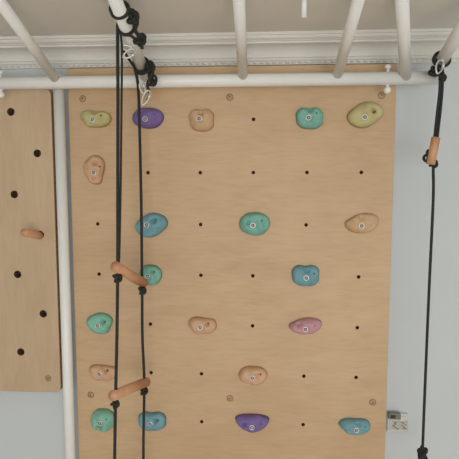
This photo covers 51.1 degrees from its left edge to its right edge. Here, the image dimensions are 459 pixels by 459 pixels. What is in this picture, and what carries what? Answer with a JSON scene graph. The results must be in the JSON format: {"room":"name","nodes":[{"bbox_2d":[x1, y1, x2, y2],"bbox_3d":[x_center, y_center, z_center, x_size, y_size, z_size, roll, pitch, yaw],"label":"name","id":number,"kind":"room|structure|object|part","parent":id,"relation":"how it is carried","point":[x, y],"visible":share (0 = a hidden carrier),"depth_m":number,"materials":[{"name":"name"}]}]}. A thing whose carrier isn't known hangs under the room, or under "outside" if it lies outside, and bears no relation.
{"room":"home gym","nodes":[
{"label":"home gym","id":0,"kind":"room"},
{"bbox_2d":[0,63,458,458],"bbox_3d":[0.007,0.525,1.975,5.200,2.490,0.100,0,5,3],"label":"wall","id":1,"kind":"structure","parent":0,"point":[31,423],"depth_m":1.86,"materials":[{"name":"white paint"}]},
{"bbox_2d":[0,89,62,391],"bbox_3d":[-0.936,0.061,1.851,0.527,1.184,0.173,0,5,3],"label":"board","id":2,"kind":"object","parent":1,"relation":"attached to","point":[30,320],"visible":0.98,"depth_m":1.86,"materials":[{"name":"brown wood"}]},
{"bbox_2d":[0,28,458,69],"bbox_3d":[0.001,-0.660,1.763,5.200,0.092,0.104,0,5,3],"label":"trim","id":3,"kind":"structure","parent":1,"relation":"attached to","point":[368,46],"depth_m":1.76,"materials":[{"name":"paint"}]},
{"bbox_2d":[67,64,396,458],"bbox_3d":[-0.002,0.532,1.904,1.225,2.289,0.044,0,5,3],"label":"climbing wall panel","id":4,"kind":"object","parent":1,"relation":"attached to","point":[255,156],"visible":0.74,"depth_m":1.85,"materials":[{"name":"beige wood"}]},
{"bbox_2d":[83,155,104,184],"bbox_3d":[-0.519,-0.227,1.824,0.083,0.113,0.044,0,5,3],"label":"hold","id":5,"kind":"object","parent":4,"relation":"attached to","point":[94,166],"depth_m":1.82,"materials":[{"name":"orange plastic"}]},
{"bbox_2d":[80,110,111,127],"bbox_3d":[-0.510,-0.419,1.805,0.121,0.065,0.045,0,5,3],"label":"hold","id":6,"kind":"object","parent":4,"relation":"attached to","point":[93,119],"depth_m":1.80,"materials":[{"name":"yellow plastic"}]},
{"bbox_2d":[86,312,112,333],"bbox_3d":[-0.514,0.372,1.879,0.105,0.086,0.044,0,5,3],"label":"hold","id":7,"kind":"object","parent":4,"relation":"attached to","point":[98,323],"depth_m":1.87,"materials":[{"name":"green plastic"}]},
{"bbox_2d":[89,364,114,380],"bbox_3d":[-0.505,0.571,1.901,0.117,0.065,0.036,0,5,3],"label":"hold","id":8,"kind":"object","parent":4,"relation":"attached to","point":[97,371],"depth_m":1.89,"materials":[{"name":"orange plastic"}]},
{"bbox_2d":[91,408,113,431],"bbox_3d":[-0.509,0.768,1.911,0.099,0.093,0.052,0,5,3],"label":"hold","id":9,"kind":"object","parent":4,"relation":"attached to","point":[102,419],"depth_m":1.90,"materials":[{"name":"green plastic"}]},
{"bbox_2d":[132,108,163,128],"bbox_3d":[-0.309,-0.418,1.792,0.122,0.078,0.046,0,5,3],"label":"hold","id":10,"kind":"object","parent":4,"relation":"attached to","point":[151,118],"depth_m":1.78,"materials":[{"name":"purple plastic"}]},
{"bbox_2d":[139,265,161,285],"bbox_3d":[-0.309,0.179,1.849,0.091,0.082,0.043,0,5,3],"label":"hold","id":11,"kind":"object","parent":4,"relation":"attached to","point":[152,273],"depth_m":1.84,"materials":[{"name":"green plastic"}]},
{"bbox_2d":[135,213,167,237],"bbox_3d":[-0.302,-0.015,1.828,0.128,0.097,0.049,0,5,3],"label":"hold","id":12,"kind":"object","parent":4,"relation":"attached to","point":[154,224],"depth_m":1.82,"materials":[{"name":"blue plastic"}]},
{"bbox_2d":[138,411,165,430],"bbox_3d":[-0.311,0.768,1.904,0.113,0.076,0.043,0,5,3],"label":"hold","id":13,"kind":"object","parent":4,"relation":"attached to","point":[154,421],"depth_m":1.90,"materials":[{"name":"blue plastic"}]},
{"bbox_2d":[189,109,213,131],"bbox_3d":[-0.106,-0.408,1.783,0.094,0.083,0.043,0,5,3],"label":"hold","id":14,"kind":"object","parent":4,"relation":"attached to","point":[200,120],"depth_m":1.78,"materials":[{"name":"orange plastic"}]},
{"bbox_2d":[188,316,216,333],"bbox_3d":[-0.107,0.376,1.857,0.114,0.068,0.041,0,5,3],"label":"hold","id":15,"kind":"object","parent":4,"relation":"attached to","point":[199,325],"depth_m":1.85,"materials":[{"name":"orange plastic"}]},
{"bbox_2d":[235,413,268,432],"bbox_3d":[0.088,0.765,1.879,0.136,0.071,0.045,0,5,3],"label":"hold","id":16,"kind":"object","parent":4,"relation":"attached to","point":[250,422],"depth_m":1.87,"materials":[{"name":"purple plastic"}]},
{"bbox_2d":[238,366,266,384],"bbox_3d":[0.090,0.572,1.864,0.114,0.074,0.040,0,5,3],"label":"hold","id":17,"kind":"object","parent":4,"relation":"attached to","point":[252,375],"depth_m":1.85,"materials":[{"name":"orange plastic"}]},
{"bbox_2d":[239,212,269,235],"bbox_3d":[0.094,-0.019,1.804,0.118,0.089,0.048,0,5,3],"label":"hold","id":18,"kind":"object","parent":4,"relation":"attached to","point":[252,223],"depth_m":1.79,"materials":[{"name":"teal plastic"}]},
{"bbox_2d":[288,317,321,334],"bbox_3d":[0.291,0.372,1.831,0.128,0.064,0.043,0,5,3],"label":"hold","id":19,"kind":"object","parent":4,"relation":"attached to","point":[307,325],"depth_m":1.82,"materials":[{"name":"pink plastic"}]},
{"bbox_2d":[292,265,318,285],"bbox_3d":[0.289,0.178,1.813,0.105,0.083,0.044,0,5,3],"label":"hold","id":20,"kind":"object","parent":4,"relation":"attached to","point":[302,275],"depth_m":1.80,"materials":[{"name":"blue plastic"}]},
{"bbox_2d":[296,107,322,128],"bbox_3d":[0.295,-0.410,1.758,0.101,0.080,0.044,0,5,3],"label":"hold","id":21,"kind":"object","parent":4,"relation":"attached to","point":[306,118],"depth_m":1.75,"materials":[{"name":"teal plastic"}]},
{"bbox_2d":[338,418,369,434],"bbox_3d":[0.487,0.769,1.858,0.123,0.063,0.040,0,5,3],"label":"hold","id":22,"kind":"object","parent":4,"relation":"attached to","point":[352,426],"depth_m":1.85,"materials":[{"name":"blue plastic"}]},
{"bbox_2d":[344,213,378,232],"bbox_3d":[0.495,-0.022,1.784,0.128,0.077,0.040,0,5,3],"label":"hold","id":23,"kind":"object","parent":4,"relation":"attached to","point":[363,222],"depth_m":1.78,"materials":[{"name":"orange plastic"}]},
{"bbox_2d":[347,102,382,127],"bbox_3d":[0.497,-0.419,1.741,0.132,0.096,0.052,0,5,3],"label":"hold","id":24,"kind":"object","parent":4,"relation":"attached to","point":[365,114],"depth_m":1.73,"materials":[{"name":"yellow plastic"}]},
{"bbox_2d":[386,412,407,431],"bbox_3d":[0.664,0.761,1.891,0.080,0.085,0.032,0,5,3],"label":"power outlet","id":25,"kind":"object","parent":1,"relation":"attached to","point":[396,421],"visible":1,"depth_m":1.89,"materials":[{"name":"white plastic"}]},
{"bbox_2d":[0,0,458,36],"bbox_3d":[-0.141,-0.534,-0.630,5.400,0.100,5.100,0,5,3],"label":"ceiling","id":26,"kind":"structure","parent":0,"point":[39,17],"depth_m":1.54,"materials":[{"name":"paint"}]},
{"bbox_2d":[301,0,306,18],"bbox_3d":[0.206,-0.626,1.327,0.056,0.079,0.056,0,5,3],"label":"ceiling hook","id":27,"kind":"object","parent":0,"point":[303,2],"depth_m":1.32,"materials":[{"name":"white metal"}]},
{"bbox_3d":[-0.142,2.045,-0.390,5.400,0.100,5.100,0,5,3],"label":"floor","id":28,"kind":"structure","parent":0,"visible":0},
{"bbox_2d":[0,0,458,458],"bbox_3d":[-0.298,0.547,1.639,2.072,2.509,0.608,0,5,3],"label":"bars","id":29,"kind":"object","parent":28,"relation":"on","point":[55,81],"visible":0.89,"depth_m":1.68,"materials":[{"name":"white metal"}]},
{"bbox_2d":[108,0,157,458],"bbox_3d":[-0.326,0.371,1.614,0.162,2.104,0.301,0,5,3],"label":"ladder","id":30,"kind":"object","parent":29,"relation":"hanging from","point":[121,271],"visible":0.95,"depth_m":1.55,"materials":[{"name":"black fabric"}]},
{"bbox_2d":[417,51,450,458],"bbox_3d":[0.688,0.248,1.649,0.082,1.679,0.057,-3,6,-29],"label":"rope","id":31,"kind":"object","parent":29,"relation":"hanging from","point":[431,153],"visible":0.96,"depth_m":1.61,"materials":[{"name":"black fabric"}]},
{"bbox_3d":[0.673,-0.260,1.585,0.041,0.092,0.028,1,5,12],"label":"wooden handle","id":32,"kind":"part","parent":31,"relation":"part of","materials":[{"name":"brown wood"}]}
]}

